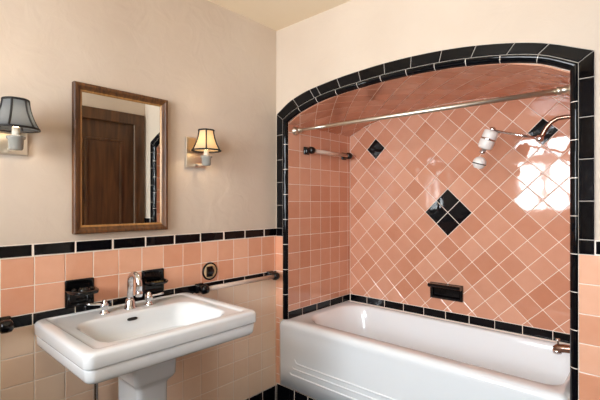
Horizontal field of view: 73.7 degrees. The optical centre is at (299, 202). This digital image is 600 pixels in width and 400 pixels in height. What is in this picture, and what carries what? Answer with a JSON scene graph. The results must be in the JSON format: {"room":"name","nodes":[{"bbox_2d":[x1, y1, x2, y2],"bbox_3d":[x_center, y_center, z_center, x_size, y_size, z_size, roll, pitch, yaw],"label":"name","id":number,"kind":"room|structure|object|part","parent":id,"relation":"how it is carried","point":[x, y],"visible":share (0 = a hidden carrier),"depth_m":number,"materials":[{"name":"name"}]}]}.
{"room":"bathroom","nodes":[
{"label":"bathroom","id":0,"kind":"room"},
{"bbox_2d":[0,0,276,399],"bbox_3d":[-1.048,0.106,1.675,0.111,2.447,2.630,0,0,42],"label":"wall","id":1,"kind":"structure","parent":0,"point":[214,66],"depth_m":1.98,"materials":[{"name":"paint"}]},
{"bbox_2d":[0,316,13,333],"bbox_3d":[-1.298,0.456,1.262,0.080,0.052,0.654,0,0,42],"label":"towel bar","id":2,"kind":"object","parent":1,"relation":"attached to","point":[6,324],"visible":1,"depth_m":1.47,"materials":[{"name":"black ceramic"}]},
{"bbox_2d":[0,96,40,155],"bbox_3d":[-1.049,-0.283,1.472,0.180,0.194,0.159,0,0,42],"label":"wall sconce","id":3,"kind":"object","parent":1,"relation":"attached to","point":[17,120],"visible":1,"depth_m":1.45,"materials":[{"name":"grey fabric"}]},
{"bbox_3d":[-1.039,-0.324,1.462,0.145,0.104,0.152,0,0,42],"label":"lamp shade","id":4,"kind":"part","parent":3,"relation":"part of","materials":[{"name":"grey fabric"}]},
{"bbox_2d":[65,277,98,307],"bbox_3d":[-0.905,0.383,1.679,0.116,0.115,0.116,0,0,42],"label":"holder","id":5,"kind":"object","parent":1,"relation":"attached to","point":[78,292],"visible":1,"depth_m":1.70,"materials":[{"name":"black ceramic"}]},
{"bbox_2d":[65,286,98,295],"bbox_3d":[-0.902,0.372,1.677,0.109,0.016,0.116,0,0,42],"label":"shelf","id":6,"kind":"object","parent":5,"relation":"attached to","point":[69,290],"depth_m":1.67,"materials":[{"name":"black ceramic"}]},
{"bbox_2d":[72,81,167,233],"bbox_3d":[-0.812,-0.191,1.847,0.029,0.645,0.432,0,0,42],"label":"framed mirror","id":7,"kind":"object","parent":1,"relation":"attached to","point":[120,138],"visible":1,"depth_m":1.82,"materials":[{"name":"brown wood"}]},
{"bbox_3d":[-1.022,0.325,1.632,0.007,0.224,2.600,0,0,42],"label":"pink tile panel","id":8,"kind":"part","parent":1,"relation":"part of","materials":[{"name":"tile"}]},
{"bbox_3d":[-1.022,0.831,1.632,0.007,0.694,2.600,0,0,42],"label":"tan tile panel","id":9,"kind":"part","parent":1,"relation":"part of","materials":[{"name":"tile"}]},
{"bbox_2d":[142,268,167,293],"bbox_3d":[-0.689,0.382,1.933,0.098,0.113,0.115,0,0,42],"label":"soap dish","id":10,"kind":"object","parent":1,"relation":"attached to","point":[153,280],"visible":0.98,"depth_m":1.95,"materials":[{"name":"black ceramic"}]},
{"bbox_2d":[143,278,167,285],"bbox_3d":[-0.686,0.386,1.931,0.090,0.023,0.106,0,0,42],"label":"tray","id":11,"kind":"object","parent":10,"relation":"on","point":[146,281],"depth_m":1.93,"materials":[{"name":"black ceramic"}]},
{"bbox_2d":[185,128,220,168],"bbox_3d":[-0.496,-0.283,2.084,0.180,0.194,0.159,0,0,42],"label":"wall sconce","id":12,"kind":"object","parent":1,"relation":"attached to","point":[197,150],"visible":1,"depth_m":2.06,"materials":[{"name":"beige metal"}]},
{"bbox_3d":[-0.486,-0.324,2.075,0.145,0.104,0.151,0,0,42],"label":"lamp shade","id":13,"kind":"part","parent":12,"relation":"part of","materials":[{"name":"beige fabric"}]},
{"bbox_2d":[202,262,216,279],"bbox_3d":[-0.493,0.376,2.203,0.018,0.098,0.098,0,0,42],"label":"outlet","id":14,"kind":"object","parent":1,"relation":"attached to","point":[209,271],"visible":1,"depth_m":2.19,"materials":[{"name":"plastic"}]},
{"bbox_2d":[206,266,213,276],"bbox_3d":[-0.492,0.376,2.199,0.012,0.056,0.048,0,0,42],"label":"socket","id":15,"kind":"object","parent":14,"relation":"attached to","point":[209,269],"depth_m":2.19,"materials":[{"name":"black plastic"}]},
{"bbox_3d":[-0.495,0.376,2.204,0.004,0.081,0.081,0,0,42],"label":"plate","id":16,"kind":"part","parent":14,"relation":"part of","materials":[{"name":"beige"}]},
{"bbox_2d":[195,271,279,293],"bbox_3d":[-0.340,0.458,2.323,0.080,0.052,0.576,0,0,42],"label":"towel bar","id":17,"kind":"object","parent":1,"relation":"attached to","point":[201,288],"visible":1,"depth_m":2.25,"materials":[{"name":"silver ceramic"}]},
{"bbox_2d":[208,0,350,30],"bbox_3d":[0.171,-1.167,1.094,2.700,0.100,3.600,0,0,42],"label":"ceiling","id":18,"kind":"structure","parent":0,"point":[276,15],"depth_m":2.31,"materials":[{"name":"paint"}]},
{"bbox_2d":[288,121,349,318],"bbox_3d":[0.117,0.106,2.904,0.196,2.447,0.786,0,0,42],"label":"wall","id":19,"kind":"structure","parent":0,"point":[318,184],"depth_m":2.75,"materials":[{"name":"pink tile"}]},
{"bbox_2d":[303,147,351,159],"bbox_3d":[0.209,-0.348,2.808,0.074,0.052,0.477,0,0,42],"label":"towel bar","id":20,"kind":"object","parent":19,"relation":"attached to","point":[306,150],"visible":1,"depth_m":2.73,"materials":[{"name":"silver ceramic"}]},
{"bbox_2d":[289,63,569,136],"bbox_3d":[0.713,-0.809,2.298,1.514,0.617,0.686,0,0,42],"label":"ceiling","id":21,"kind":"structure","parent":0,"point":[439,87],"depth_m":2.23,"materials":[{"name":"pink tile"}]},
{"bbox_2d":[276,0,599,399],"bbox_3d":[0.791,0.106,1.781,2.500,2.447,0.070,0,0,42],"label":"wall","id":22,"kind":"structure","parent":0,"point":[352,45],"depth_m":1.81,"materials":[{"name":"paint"}]},
{"bbox_2d":[292,83,569,134],"bbox_3d":[0.524,-0.460,2.089,1.501,0.068,0.054,0,0,42],"label":"shower rod","id":23,"kind":"object","parent":22,"relation":"attached to","point":[559,90],"visible":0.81,"depth_m":1.91,"materials":[{"name":"silver metal"}]},
{"bbox_3d":[0.068,-0.466,2.500,0.257,0.022,0.019,0,0,42],"label":"rod","id":24,"kind":"part","parent":23,"relation":"part of","materials":[{"name":"silver metal"}]},
{"bbox_3d":[0.617,-0.459,2.006,1.237,0.035,0.023,0,0,42],"label":"rod","id":25,"kind":"part","parent":23,"relation":"part of","materials":[{"name":"silver metal"}]},
{"bbox_3d":[1.111,0.678,1.455,0.162,0.972,0.007,0,0,42],"label":"pink tile panel","id":26,"kind":"part","parent":22,"relation":"part of","materials":[{"name":"tile"}]},
{"bbox_2d":[349,96,569,344],"bbox_3d":[0.994,0.106,2.579,1.661,2.447,0.121,0,0,42],"label":"wall","id":27,"kind":"structure","parent":0,"point":[421,213],"depth_m":2.46,"materials":[{"name":"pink tile"}]},
{"bbox_2d":[427,282,462,301],"bbox_3d":[0.915,0.564,2.528,0.208,0.100,0.062,0,0,42],"label":"soap dish","id":28,"kind":"object","parent":27,"relation":"attached to","point":[445,291],"visible":1,"depth_m":2.53,"materials":[{"name":"black ceramic"}]},
{"bbox_3d":[-0.130,1.377,0.760,2.700,0.105,2.700,0,0,42],"label":"floor","id":29,"kind":"structure","parent":0,"visible":0},
{"bbox_2d":[34,271,255,399],"bbox_3d":[-0.617,0.814,1.657,0.549,1.024,0.703,0,0,42],"label":"pedestal sink","id":30,"kind":"object","parent":29,"relation":"on","point":[138,343],"visible":1,"depth_m":1.58,"materials":[{"name":"white ceramic"}]},
{"bbox_3d":[-0.863,0.429,1.695,0.071,0.019,0.013,0,0,-27],"label":"lever","id":31,"kind":"part","parent":30,"relation":"part of","materials":[{"name":"silver metal"}]},
{"bbox_3d":[-0.835,0.443,1.708,0.042,0.063,0.042,0,0,42],"label":"tap handle","id":32,"kind":"part","parent":30,"relation":"part of","materials":[{"name":"silver metal"}]},
{"bbox_3d":[-0.736,0.388,1.771,0.124,0.172,0.054,0,0,42],"label":"faucet spout","id":33,"kind":"part","parent":30,"relation":"part of","materials":[{"name":"silver metal"}]},
{"bbox_3d":[-0.701,0.443,1.857,0.042,0.063,0.042,0,0,42],"label":"tap handle","id":34,"kind":"part","parent":30,"relation":"part of","materials":[{"name":"silver metal"}]},
{"bbox_2d":[280,301,569,399],"bbox_3d":[0.680,0.953,2.303,1.556,0.420,0.707,0,0,42],"label":"bathtub","id":35,"kind":"object","parent":29,"relation":"on","point":[347,350],"visible":0.8,"depth_m":2.24,"materials":[{"name":"white ceramic"}]},
{"bbox_3d":[1.380,0.107,1.765,0.204,2.447,0.786,0,0,42],"label":"wall","id":36,"kind":"structure","parent":0,"visible":0},
{"bbox_2d":[472,114,569,168],"bbox_3d":[1.089,-0.300,1.950,0.479,0.249,0.074,0,0,42],"label":"shower","id":37,"kind":"object","parent":36,"relation":"attached to","point":[487,141],"visible":0.9,"depth_m":2.02,"materials":[{"name":"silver metal"}]},
{"bbox_3d":[1.070,-0.332,1.967,0.224,0.087,0.033,0,0,42],"label":"extension arm","id":38,"kind":"part","parent":37,"relation":"part of","materials":[{"name":"silver metal"}]},
{"bbox_3d":[1.201,-0.354,1.849,0.176,0.100,0.021,0,0,42],"label":"arm","id":39,"kind":"part","parent":37,"relation":"part of","materials":[{"name":"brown metal"}]},
{"bbox_2d":[552,338,569,353],"bbox_3d":[1.210,0.655,1.813,0.112,0.067,0.038,0,0,42],"label":"tub spout","id":40,"kind":"object","parent":36,"relation":"attached to","point":[558,348],"visible":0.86,"depth_m":1.82,"materials":[{"name":"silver metal"}]},
{"bbox_3d":[1.211,0.664,1.813,0.111,0.048,0.038,0,0,42],"label":"spout","id":41,"kind":"part","parent":40,"relation":"part of","materials":[{"name":"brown metal"}]}
]}

